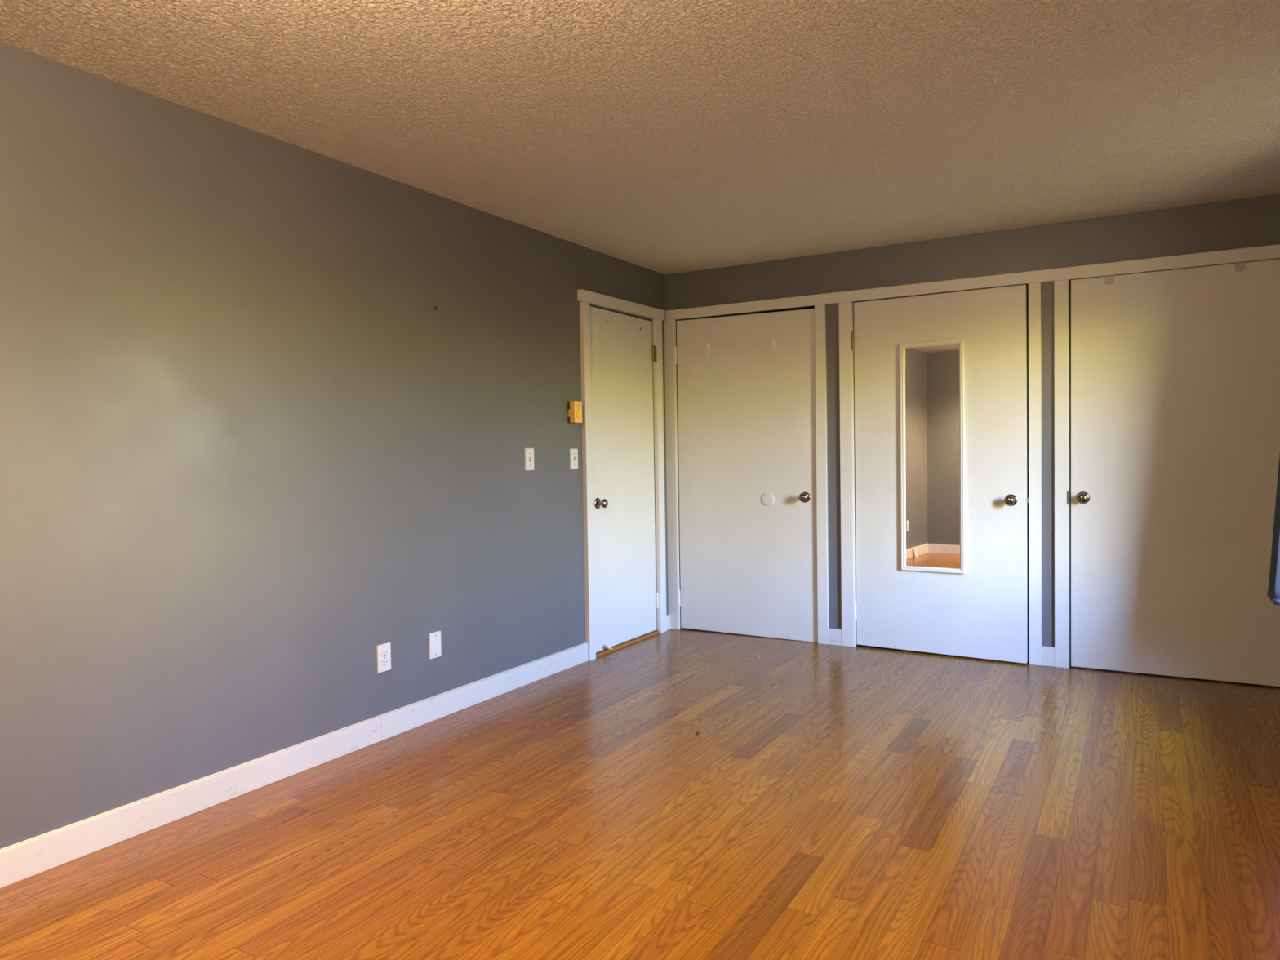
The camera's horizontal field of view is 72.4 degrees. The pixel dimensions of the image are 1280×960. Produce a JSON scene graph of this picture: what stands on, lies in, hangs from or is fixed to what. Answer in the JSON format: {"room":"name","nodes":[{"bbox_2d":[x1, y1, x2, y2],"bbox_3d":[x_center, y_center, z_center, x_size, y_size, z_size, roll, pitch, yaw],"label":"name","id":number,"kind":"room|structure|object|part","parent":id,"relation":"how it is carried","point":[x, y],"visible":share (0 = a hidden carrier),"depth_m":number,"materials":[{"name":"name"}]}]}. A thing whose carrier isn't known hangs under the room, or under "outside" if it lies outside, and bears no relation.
{"room":"empty bedroom","nodes":[
{"label":"empty bedroom","id":0,"kind":"room"},
{"bbox_2d":[0,41,668,848],"bbox_3d":[-1.217,-0.076,3.500,0.120,2.360,5.602,0,2,30],"label":"wall","id":1,"kind":"structure","parent":0,"point":[248,452],"depth_m":3.08,"materials":[{"name":"grey paint"}]},
{"bbox_2d":[0,642,587,888],"bbox_3d":[-1.393,1.049,3.066,0.015,0.104,4.355,0,2,30],"label":"baseboard","id":2,"kind":"structure","parent":1,"relation":"attached to","point":[28,858],"depth_m":3.07,"materials":[{"name":"paint"}]},
{"bbox_2d":[377,642,391,673],"bbox_3d":[-1.064,0.740,3.638,0.009,0.115,0.072,0,2,30],"label":"wall outlet","id":3,"kind":"object","parent":1,"relation":"attached to","point":[384,651],"visible":1,"depth_m":3.63,"materials":[{"name":"grey plastic"}]},
{"bbox_2d":[381,649,387,656],"bbox_3d":[-1.062,0.721,3.636,0.003,0.025,0.034,0,2,30],"label":"receptacle","id":4,"kind":"object","parent":3,"relation":"attached to","point":[384,652],"depth_m":3.63,"materials":[{"name":"grey plastic"}]},
{"bbox_2d":[382,658,388,666],"bbox_3d":[-1.061,0.760,3.637,0.003,0.025,0.034,0,2,30],"label":"receptacle","id":5,"kind":"object","parent":3,"relation":"attached to","point":[384,661],"depth_m":3.64,"materials":[{"name":"grey plastic"}]},
{"bbox_2d":[428,631,441,659],"bbox_3d":[-0.913,0.737,3.900,0.007,0.115,0.072,0,2,30],"label":"blank plate","id":6,"kind":"object","parent":1,"relation":"attached to","point":[434,638],"visible":1,"depth_m":3.89,"materials":[{"name":"grey plastic"}]},
{"bbox_2d":[524,448,533,471],"bbox_3d":[-0.563,-0.106,4.489,0.019,0.115,0.072,0,2,30],"label":"light switch","id":7,"kind":"object","parent":1,"relation":"attached to","point":[529,452],"visible":1,"depth_m":4.49,"materials":[{"name":"grey plastic"}]},
{"bbox_2d":[569,448,577,469],"bbox_3d":[-0.360,-0.117,4.838,0.019,0.115,0.072,0,2,30],"label":"light switch","id":8,"kind":"object","parent":1,"relation":"attached to","point":[573,451],"visible":1,"depth_m":4.83,"materials":[{"name":"grey plastic"}]},
{"bbox_2d":[568,400,582,422],"bbox_3d":[-0.356,-0.374,4.808,0.056,0.118,0.072,0,2,30],"label":"thermostat","id":9,"kind":"object","parent":1,"relation":"attached to","point":[575,412],"visible":1,"depth_m":4.78,"materials":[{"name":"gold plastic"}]},
{"bbox_2d":[577,288,664,320],"bbox_3d":[-0.095,-1.050,5.279,0.031,0.072,0.961,0,2,30],"label":"trim","id":10,"kind":"structure","parent":1,"relation":"attached to","point":[593,298],"depth_m":5.20,"materials":[{"name":"white paint"}]},
{"bbox_2d":[589,306,660,652],"bbox_3d":[-0.086,-0.009,5.304,0.101,1.992,0.770,0,2,30],"label":"door","id":11,"kind":"structure","parent":1,"relation":"in","point":[622,355],"depth_m":5.31,"materials":[{"name":"white paint"}]},
{"bbox_3d":[-0.205,0.135,5.033,0.034,0.052,0.052,0,2,30],"label":"knob","id":12,"kind":"part","parent":11,"relation":"part of","materials":[{"name":"silver metal"}]},
{"bbox_2d":[652,318,666,633],"bbox_3d":[0.128,-0.024,5.670,0.028,2.034,0.078,0,2,30],"label":"trim","id":13,"kind":"structure","parent":1,"relation":"attached to","point":[656,323],"depth_m":5.65,"materials":[{"name":"white paint"}]},
{"bbox_2d":[666,613,670,630],"bbox_3d":[0.177,0.941,5.770,0.016,0.098,0.076,0,2,30],"label":"trim","id":14,"kind":"structure","parent":1,"relation":"attached to","point":[668,616],"depth_m":5.77,"materials":[{"name":"paint"}]},
{"bbox_2d":[663,320,679,629],"bbox_3d":[0.236,-0.032,5.808,0.078,2.038,0.118,0,2,30],"label":"trim","id":15,"kind":"structure","parent":1,"relation":"attached to","point":[669,326],"depth_m":5.76,"materials":[{"name":"white paint"}]},
{"bbox_2d":[579,301,595,661],"bbox_3d":[-0.335,0.012,4.972,0.128,2.022,0.074,0,2,30],"label":"trim","id":16,"kind":"structure","parent":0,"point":[584,316],"depth_m":4.93,"materials":[{"name":"white paint"}]},
{"bbox_2d":[0,628,1279,959],"bbox_3d":[0.367,1.086,2.628,3.500,0.001,5.362,0,2,30],"label":"floor","id":17,"kind":"structure","parent":0,"point":[827,802],"depth_m":2.71,"materials":[{"name":"brown wood"}]},
{"bbox_2d":[595,630,659,657],"bbox_3d":[-0.116,0.999,5.361,0.120,0.018,0.770,0,2,30],"label":"threshold","id":18,"kind":"object","parent":17,"relation":"on","point":[654,633],"visible":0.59,"depth_m":5.33,"materials":[{"name":"brown wood"}]},
{"bbox_2d":[602,644,612,649],"bbox_3d":[-0.189,0.977,5.106,0.057,0.026,0.026,0,2,30],"label":"door stop","id":19,"kind":"object","parent":18,"relation":"on","point":[604,646],"visible":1,"depth_m":5.10,"materials":[{"name":"silver metal"}]},
{"bbox_2d":[0,0,1279,275],"bbox_3d":[0.487,-1.313,2.825,3.740,0.100,6.232,0,2,30],"label":"ceiling","id":20,"kind":"structure","parent":0,"point":[664,137],"depth_m":2.90,"materials":[{"name":"beige paint"}]},
{"bbox_2d":[664,193,1279,667],"bbox_3d":[1.724,-0.170,4.961,3.500,2.360,0.120,0,2,30],"label":"wall","id":21,"kind":"structure","parent":0,"point":[1255,221],"depth_m":4.70,"materials":[{"name":"grey paint"}]},
{"bbox_2d":[673,308,817,642],"bbox_3d":[0.647,-0.026,5.506,0.948,2.030,0.100,0,2,30],"label":"door","id":22,"kind":"structure","parent":21,"relation":"in","point":[746,408],"depth_m":5.50,"materials":[{"name":"white paint"}]},
{"bbox_2d":[705,342,710,355],"bbox_3d":[0.430,-0.843,5.594,0.025,0.079,0.038,0,2,30],"label":"hook","id":23,"kind":"object","parent":22,"relation":"attached to","point":[708,347],"visible":1,"depth_m":5.60,"materials":[{"name":"white plastic"}]},
{"bbox_2d":[761,493,773,506],"bbox_3d":[0.796,0.120,5.440,0.082,0.082,0.006,0,2,30],"label":"bumper cover","id":24,"kind":"object","parent":22,"relation":"attached to","point":[767,499],"visible":1,"depth_m":5.44,"materials":[{"name":"grey plastic"}]},
{"bbox_2d":[770,337,775,350],"bbox_3d":[0.813,-0.840,5.372,0.025,0.079,0.038,0,2,30],"label":"hook","id":25,"kind":"object","parent":22,"relation":"attached to","point":[773,343],"visible":1,"depth_m":5.38,"materials":[{"name":"white plastic"}]},
{"bbox_3d":[0.984,0.106,5.279,0.052,0.052,0.034,0,2,30],"label":"knob","id":26,"kind":"part","parent":22,"relation":"part of","materials":[{"name":"silver metal"}]},
{"bbox_2d":[814,304,828,644],"bbox_3d":[1.093,-0.028,5.253,0.064,2.038,0.018,0,2,30],"label":"trim","id":27,"kind":"structure","parent":21,"relation":"attached to","point":[820,309],"depth_m":5.24,"materials":[{"name":"white paint"}]},
{"bbox_2d":[827,628,841,645],"bbox_3d":[1.173,0.943,5.247,0.083,0.096,0.018,0,2,30],"label":"trim","id":28,"kind":"structure","parent":21,"relation":"attached to","point":[834,634],"depth_m":5.24,"materials":[{"name":"paint"}]},
{"bbox_2d":[839,301,855,647],"bbox_3d":[1.253,-0.029,5.218,0.080,2.038,0.118,0,2,30],"label":"trim","id":29,"kind":"structure","parent":21,"relation":"attached to","point":[847,559],"depth_m":5.17,"materials":[{"name":"white paint"}]},
{"bbox_2d":[850,284,1028,663],"bbox_3d":[1.654,-0.028,4.896,0.957,2.024,0.100,0,2,33],"label":"door","id":30,"kind":"structure","parent":21,"relation":"in","point":[981,612],"depth_m":4.83,"materials":[{"name":"white paint"}]},
{"bbox_2d":[899,338,965,573],"bbox_3d":[1.640,-0.128,4.906,0.350,1.293,0.020,0,2,33],"label":"wall mirror","id":31,"kind":"object","parent":30,"relation":"attached to","point":[932,373],"visible":1,"depth_m":4.91,"materials":[{"name":"mirror"}]},
{"bbox_3d":[1.970,0.110,4.659,0.052,0.052,0.034,0,2,33],"label":"knob","id":32,"kind":"part","parent":30,"relation":"part of","materials":[{"name":"silver metal"}]},
{"bbox_2d":[664,244,1279,320],"bbox_3d":[1.638,-1.077,4.894,3.415,0.063,0.018,0,2,30],"label":"trim","id":33,"kind":"structure","parent":21,"relation":"attached to","point":[1272,251],"depth_m":4.72,"materials":[{"name":"white paint"}]},
{"bbox_2d":[1028,282,1041,665],"bbox_3d":[2.109,-0.026,4.663,0.060,2.038,0.018,0,2,30],"label":"trim","id":34,"kind":"structure","parent":21,"relation":"attached to","point":[1034,289],"depth_m":4.65,"materials":[{"name":"white paint"}]},
{"bbox_2d":[1041,645,1054,666],"bbox_3d":[2.179,0.941,4.663,0.063,0.103,0.016,0,2,30],"label":"trim","id":35,"kind":"structure","parent":21,"relation":"attached to","point":[1047,652],"depth_m":4.66,"materials":[{"name":"paint"}]},
{"bbox_2d":[1053,279,1069,668],"bbox_3d":[2.245,-0.027,4.642,0.069,2.038,0.118,0,2,30],"label":"trim","id":36,"kind":"structure","parent":21,"relation":"attached to","point":[1061,287],"depth_m":4.59,"materials":[{"name":"white paint"}]},
{"bbox_2d":[1066,491,1068,504],"bbox_3d":[2.246,0.094,4.587,0.007,0.070,0.017,0,2,30],"label":"strike plate","id":37,"kind":"object","parent":21,"relation":"attached to","point":[1067,491],"visible":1,"depth_m":4.58,"materials":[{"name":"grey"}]},
{"bbox_2d":[1071,258,1279,686],"bbox_3d":[2.660,-0.027,4.338,0.938,2.028,0.100,0,2,30],"label":"door","id":38,"kind":"structure","parent":21,"relation":"in","point":[1175,373],"depth_m":4.35,"materials":[{"name":"white paint"}]},
{"bbox_3d":[2.289,0.094,4.520,0.052,0.052,0.034,0,2,30],"label":"knob","id":39,"kind":"part","parent":38,"relation":"part of","materials":[{"name":"silver metal"}]},
{"bbox_2d":[1104,275,1114,284],"bbox_3d":[2.407,-1.022,4.479,0.042,0.047,0.036,0,2,30],"label":"tab","id":40,"kind":"object","parent":38,"relation":"attached to","point":[1108,280],"visible":1,"depth_m":4.46,"materials":[{"name":"grey plastic"}]},
{"bbox_2d":[1234,262,1245,271],"bbox_3d":[2.884,-1.021,4.202,0.042,0.047,0.036,0,2,30],"label":"tab","id":41,"kind":"object","parent":38,"relation":"attached to","point":[1241,266],"visible":1,"depth_m":4.19,"materials":[{"name":"grey plastic"}]},
{"bbox_2d":[681,287,1279,688],"bbox_3d":[1.178,-0.124,4.747,4.470,2.420,2.300,0,2,30],"label":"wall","id":42,"kind":"structure","parent":0,"point":[859,646],"depth_m":5.30,"materials":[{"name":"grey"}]},
{"bbox_3d":[2.461,-1.107,2.898,0.157,0.080,1.960,0,2,30],"label":"curtain rod","id":43,"kind":"object","parent":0,"visible":0},
{"bbox_2d":[1266,454,1279,605],"bbox_3d":[2.653,-0.318,3.456,0.254,1.615,0.304,0,2,30],"label":"curtain","id":44,"kind":"object","parent":43,"relation":"hanging from","point":[1273,592],"visible":1,"depth_m":3.53,"materials":[{"name":"blue fabric"}]}
]}

